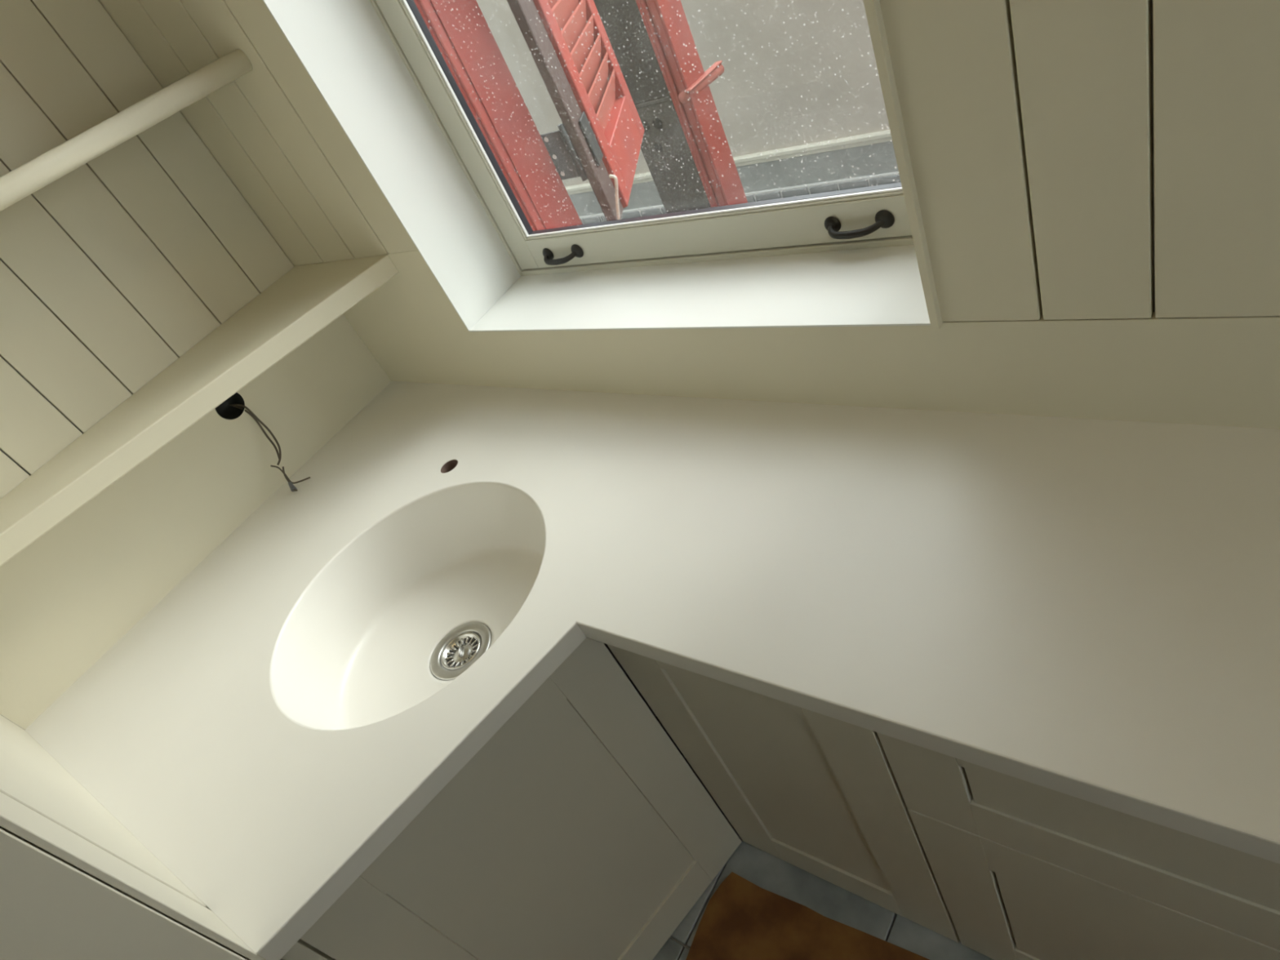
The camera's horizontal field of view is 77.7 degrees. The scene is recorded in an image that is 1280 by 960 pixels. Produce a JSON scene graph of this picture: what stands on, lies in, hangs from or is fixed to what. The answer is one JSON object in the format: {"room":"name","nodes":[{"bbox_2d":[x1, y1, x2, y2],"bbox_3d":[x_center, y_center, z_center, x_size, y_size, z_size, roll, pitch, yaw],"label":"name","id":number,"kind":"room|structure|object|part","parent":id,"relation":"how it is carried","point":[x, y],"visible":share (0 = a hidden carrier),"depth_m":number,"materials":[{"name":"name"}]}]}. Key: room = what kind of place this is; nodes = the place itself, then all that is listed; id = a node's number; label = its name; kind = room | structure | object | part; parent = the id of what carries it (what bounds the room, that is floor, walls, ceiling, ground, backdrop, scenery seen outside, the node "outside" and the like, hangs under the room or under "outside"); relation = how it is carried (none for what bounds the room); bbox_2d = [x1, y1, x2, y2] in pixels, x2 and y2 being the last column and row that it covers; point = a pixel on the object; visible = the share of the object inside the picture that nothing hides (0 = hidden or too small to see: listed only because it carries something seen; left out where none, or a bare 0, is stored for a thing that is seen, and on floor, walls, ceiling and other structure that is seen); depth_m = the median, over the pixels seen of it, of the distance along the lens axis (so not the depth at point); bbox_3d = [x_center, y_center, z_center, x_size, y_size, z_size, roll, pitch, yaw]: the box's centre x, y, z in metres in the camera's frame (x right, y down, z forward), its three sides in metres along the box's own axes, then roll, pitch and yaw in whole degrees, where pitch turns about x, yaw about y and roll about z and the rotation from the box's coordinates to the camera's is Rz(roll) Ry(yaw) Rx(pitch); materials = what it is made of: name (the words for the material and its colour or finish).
{"room":"kitchen","nodes":[
{"label":"kitchen","id":0,"kind":"room"},
{"bbox_2d":[0,0,293,729],"bbox_3d":[-1.593,0.507,0.841,0.199,2.394,3.324,4,47,37],"label":"wall","id":1,"kind":"structure","parent":0,"point":[112,270],"depth_m":1.41,"materials":[{"name":"beige paint"}]},
{"bbox_2d":[0,48,252,211],"bbox_3d":[-1.009,-0.374,1.158,0.326,0.035,0.954,8,49,40],"label":"wall rail","id":2,"kind":"object","parent":1,"relation":"attached to","point":[42,171],"visible":1,"depth_m":1.21,"materials":[{"name":"beige paint"}]},
{"bbox_2d":[0,314,391,729],"bbox_3d":[-0.876,0.001,1.542,0.058,0.275,0.959,4,47,37],"label":"backsplash","id":3,"kind":"structure","parent":1,"relation":"attached to","point":[68,597],"depth_m":1.51,"materials":[{"name":"beige paint"}]},
{"bbox_2d":[214,392,244,419],"bbox_3d":[-0.836,-0.152,1.601,0.046,0.058,0.058,8,49,40],"label":"box","id":4,"kind":"object","parent":3,"relation":"attached to","point":[224,410],"visible":0.49,"depth_m":1.62,"materials":[{"name":"black plastic"}]},
{"bbox_2d":[228,404,310,491],"bbox_3d":[-0.763,-0.072,1.629,0.046,0.186,0.127,-40,37,-16],"label":"electrical cable","id":5,"kind":"object","parent":4,"relation":"hanging from","point":[292,487],"visible":1,"depth_m":1.63,"materials":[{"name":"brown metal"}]},
{"bbox_2d":[0,254,398,566],"bbox_3d":[-0.849,-0.097,1.374,0.356,0.039,0.954,8,49,40],"label":"wall shelf","id":6,"kind":"object","parent":1,"relation":"attached to","point":[306,299],"visible":1,"depth_m":1.38,"materials":[{"name":"beige paint"}]},
{"bbox_2d":[97,0,1279,321],"bbox_3d":[-1.821,-4.139,-1.868,26.000,13.100,0.380,8,49,40],"label":"wall","id":7,"kind":"structure","parent":0,"point":[1071,159],"depth_m":0.77,"materials":[{"name":"beige paint"}]},
{"bbox_2d":[262,0,942,332],"bbox_3d":[-0.121,-0.837,0.971,1.010,1.405,0.442,8,49,40],"label":"window","id":8,"kind":"structure","parent":7,"relation":"in","point":[860,256],"depth_m":1.35,"materials":[{"name":"white paint"}]},
{"bbox_3d":[-0.488,-0.913,1.275,0.038,1.369,0.073,8,49,40],"label":"fixed frame","id":9,"kind":"part","parent":8,"relation":"part of","materials":[{"name":"beige paint"}]},
{"bbox_3d":[-0.463,-0.893,1.234,0.052,1.286,0.027,8,49,40],"label":"sash rail","id":10,"kind":"part","parent":8,"relation":"part of","materials":[{"name":"beige paint"}]},
{"bbox_3d":[-0.048,-0.929,1.043,1.006,1.395,0.168,8,49,40],"label":"outer window frame","id":11,"kind":"part","parent":8,"relation":"part of","materials":[{"name":"red wood"}]},
{"bbox_3d":[-0.153,-0.425,1.507,0.106,0.028,0.025,8,49,40],"label":"handle","id":12,"kind":"part","parent":8,"relation":"part of","materials":[{"name":"black metal"}]},
{"bbox_2d":[506,0,644,221],"bbox_3d":[-0.244,-1.136,1.631,0.091,1.097,0.640,-11,39,22],"label":"window shutter","id":13,"kind":"object","parent":8,"relation":"attached to","point":[565,86],"visible":0.98,"depth_m":1.70,"materials":[{"name":"red paint"}]},
{"bbox_2d":[608,174,620,219],"bbox_3d":[-0.050,-0.594,1.674,0.047,0.104,0.007,8,49,40],"label":"stay","id":14,"kind":"object","parent":13,"relation":"attached to","point":[616,192],"visible":0.98,"depth_m":1.66,"materials":[{"name":"white metal"}]},
{"bbox_3d":[-0.046,-0.825,1.956,0.034,0.119,0.381,-15,38,18],"label":"rail","id":15,"kind":"part","parent":13,"relation":"part of","materials":[{"name":"red wood"}]},
{"bbox_3d":[-0.127,-0.853,0.964,0.805,1.157,0.004,8,49,40],"label":"pane","id":16,"kind":"part","parent":8,"relation":"part of","materials":[{"name":"clear glass"}]},
{"bbox_3d":[0.068,-0.306,1.292,0.938,0.003,0.201,8,49,40],"label":"sill","id":17,"kind":"part","parent":8,"relation":"part of","materials":[{"name":"white paint"}]},
{"bbox_3d":[0.135,-0.386,1.359,0.922,0.038,0.073,8,49,40],"label":"fixed frame","id":18,"kind":"part","parent":8,"relation":"part of","materials":[{"name":"beige paint"}]},
{"bbox_3d":[0.104,-0.409,1.318,0.813,0.061,0.027,8,49,40],"label":"sash rail","id":19,"kind":"part","parent":8,"relation":"part of","materials":[{"name":"beige paint"}]},
{"bbox_3d":[0.305,-0.359,1.126,0.106,0.028,0.025,8,49,40],"label":"handle","id":20,"kind":"part","parent":8,"relation":"part of","materials":[{"name":"black metal"}]},
{"bbox_2d":[297,250,1279,429],"bbox_3d":[0.487,-0.187,0.839,3.050,0.314,0.014,8,49,40],"label":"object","id":21,"kind":"structure","parent":7,"relation":"attached to","point":[1209,371],"depth_m":1.05,"materials":[{"name":"beige paint"}]},
{"bbox_2d":[604,643,993,959],"bbox_3d":[-0.023,1.636,0.580,3.500,0.120,3.500,8,49,40],"label":"floor","id":22,"kind":"structure","parent":0,"point":[763,869],"depth_m":1.39,"materials":[{"name":"grey stone"}]},
{"bbox_2d":[0,714,281,959],"bbox_3d":[-1.067,0.390,0.688,0.858,2.334,0.680,8,49,40],"label":"tall cabinet","id":23,"kind":"object","parent":22,"relation":"on","point":[76,883],"visible":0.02,"depth_m":0.76,"materials":[{"name":"beige paint"}]},
{"bbox_3d":[-0.956,0.162,0.893,0.717,2.334,0.018,7,48,38],"label":"panel","id":24,"kind":"part","parent":23,"relation":"part of","materials":[{"name":"beige paint"}]},
{"bbox_3d":[-0.744,0.424,0.434,0.017,2.314,0.631,7,48,38],"label":"door","id":25,"kind":"part","parent":23,"relation":"part of","materials":[{"name":"beige paint"}]},
{"bbox_2d":[280,632,742,959],"bbox_3d":[-0.276,0.542,1.376,0.526,0.700,0.500,-45,39,-21],"label":"base cabinet","id":26,"kind":"object","parent":22,"relation":"on","point":[580,829],"visible":0.53,"depth_m":1.15,"materials":[{"name":"beige paint"}]},
{"bbox_3d":[-0.231,0.377,1.029,0.323,0.083,0.020,-44,39,-21],"label":"rail","id":27,"kind":"part","parent":26,"relation":"part of","materials":[{"name":"beige paint"}]},
{"bbox_3d":[-0.116,0.593,1.208,0.323,0.524,0.015,-44,39,-21],"label":"panel","id":28,"kind":"part","parent":26,"relation":"part of","materials":[{"name":"beige paint"}]},
{"bbox_2d":[25,381,1279,959],"bbox_3d":[0.351,0.328,0.724,3.000,0.180,0.956,8,49,40],"label":"countertop","id":29,"kind":"structure","parent":26,"relation":"on","point":[1088,610],"depth_m":0.99,"materials":[{"name":"stone"}]},
{"bbox_2d":[269,481,546,731],"bbox_3d":[-0.326,0.235,1.282,0.481,0.180,0.481,8,49,40],"label":"sink basin","id":30,"kind":"object","parent":29,"relation":"in","point":[414,597],"depth_m":1.38,"materials":[{"name":"ceramic"}]},
{"bbox_3d":[0.003,0.810,1.384,0.323,0.083,0.020,-44,39,-21],"label":"rail","id":31,"kind":"part","parent":26,"relation":"part of","materials":[{"name":"beige paint"}]},
{"bbox_2d":[606,644,959,942],"bbox_3d":[0.320,0.310,1.266,0.397,0.700,0.414,8,49,40],"label":"base cabinet","id":32,"kind":"object","parent":22,"relation":"on","point":[820,794],"visible":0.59,"depth_m":1.14,"materials":[{"name":"beige paint"}]},
{"bbox_3d":[0.100,0.231,0.989,0.220,0.083,0.020,8,49,40],"label":"rail","id":33,"kind":"part","parent":32,"relation":"part of","materials":[{"name":"beige paint"}]},
{"bbox_3d":[0.218,0.445,1.168,0.220,0.524,0.015,8,49,40],"label":"panel","id":34,"kind":"part","parent":32,"relation":"part of","materials":[{"name":"beige paint"}]},
{"bbox_3d":[0.334,0.663,1.345,0.220,0.083,0.020,8,49,40],"label":"rail","id":35,"kind":"part","parent":32,"relation":"part of","materials":[{"name":"beige paint"}]},
{"bbox_2d":[685,871,929,959],"bbox_3d":[0.441,1.223,0.672,1.600,0.002,1.245,8,49,40],"label":"rug","id":36,"kind":"object","parent":22,"relation":"on","point":[742,920],"visible":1,"depth_m":1.36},
{"bbox_2d":[876,732,1279,959],"bbox_3d":[0.778,0.376,0.883,0.798,0.700,0.414,8,49,40],"label":"base cabinet","id":37,"kind":"object","parent":22,"relation":"on","point":[1022,869],"visible":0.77,"depth_m":0.85,"materials":[{"name":"beige paint"}]},
{"bbox_3d":[0.792,0.727,0.960,0.626,0.090,0.020,8,49,40],"label":"rail","id":38,"kind":"part","parent":37,"relation":"part of","materials":[{"name":"beige paint"}]},
{"bbox_3d":[0.726,0.599,0.855,0.622,0.266,0.017,8,49,40],"label":"panel","id":39,"kind":"part","parent":37,"relation":"part of","materials":[{"name":"beige paint"}]},
{"bbox_3d":[0.559,0.295,0.605,0.626,0.079,0.020,8,49,40],"label":"rail","id":40,"kind":"part","parent":37,"relation":"part of","materials":[{"name":"beige paint"}]},
{"bbox_3d":[0.592,0.352,0.652,0.622,0.083,0.017,8,49,40],"label":"panel","id":41,"kind":"part","parent":37,"relation":"part of","materials":[{"name":"beige paint"}]},
{"bbox_3d":[0.621,0.411,0.700,0.626,0.079,0.020,8,49,40],"label":"rail","id":42,"kind":"part","parent":37,"relation":"part of","materials":[{"name":"beige paint"}]},
{"bbox_3d":[0.655,0.473,0.751,0.626,0.090,0.020,8,49,40],"label":"rail","id":43,"kind":"part","parent":37,"relation":"part of","materials":[{"name":"beige paint"}]},
{"label":"outside","id":44,"kind":"structure","parent":0,"visible":0},
{"bbox_3d":[1.392,-0.426,2.629,26.000,0.100,2.320,8,49,40],"label":"ground","id":45,"kind":"structure","parent":44,"visible":0},
{"bbox_2d":[593,0,747,213],"bbox_3d":[0.004,-1.560,2.601,0.311,2.620,0.225,8,49,40],"label":"pillar","id":46,"kind":"structure","parent":45,"relation":"on","point":[676,122],"depth_m":2.71,"materials":[{"name":"red paint"}]},
{"bbox_3d":[-0.257,-1.906,2.308,0.210,1.582,0.100,8,49,40],"label":"panel","id":47,"kind":"part","parent":46,"relation":"part of","materials":[{"name":"wood"}]},
{"bbox_3d":[0.049,-1.335,2.774,0.210,0.012,0.106,8,49,40],"label":"rail","id":48,"kind":"part","parent":46,"relation":"part of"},
{"bbox_3d":[0.251,-0.967,3.079,0.210,1.024,0.100,8,49,40],"label":"panel","id":49,"kind":"part","parent":46,"relation":"part of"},
{"bbox_3d":[0.029,-1.523,2.539,0.018,2.620,0.103,8,49,40],"label":"moulding","id":50,"kind":"part","parent":46,"relation":"part of","materials":[{"name":"red wood"}]},
{"bbox_3d":[0.041,-1.519,2.527,0.014,2.620,0.108,8,49,40],"label":"moulding","id":51,"kind":"part","parent":46,"relation":"part of","materials":[{"name":"red wood"}]},
{"bbox_3d":[0.053,-1.520,2.520,0.010,2.620,0.100,8,49,40],"label":"moulding","id":52,"kind":"part","parent":46,"relation":"part of","materials":[{"name":"red wood"}]},
{"bbox_3d":[0.066,-1.516,2.506,0.027,2.620,0.106,8,49,40],"label":"moulding","id":53,"kind":"part","parent":46,"relation":"part of","materials":[{"name":"red wood"}]},
{"bbox_3d":[0.084,-1.519,2.498,0.010,2.620,0.118,8,49,40],"label":"corner post","id":54,"kind":"part","parent":46,"relation":"part of","materials":[{"name":"red wood"}]},
{"bbox_2d":[475,0,901,224],"bbox_3d":[1.570,-1.814,2.604,24.000,1.770,0.438,8,49,40],"label":"wall","id":55,"kind":"structure","parent":45,"relation":"on","point":[777,107],"depth_m":3.44,"materials":[{"name":"grey paint"}]}
]}

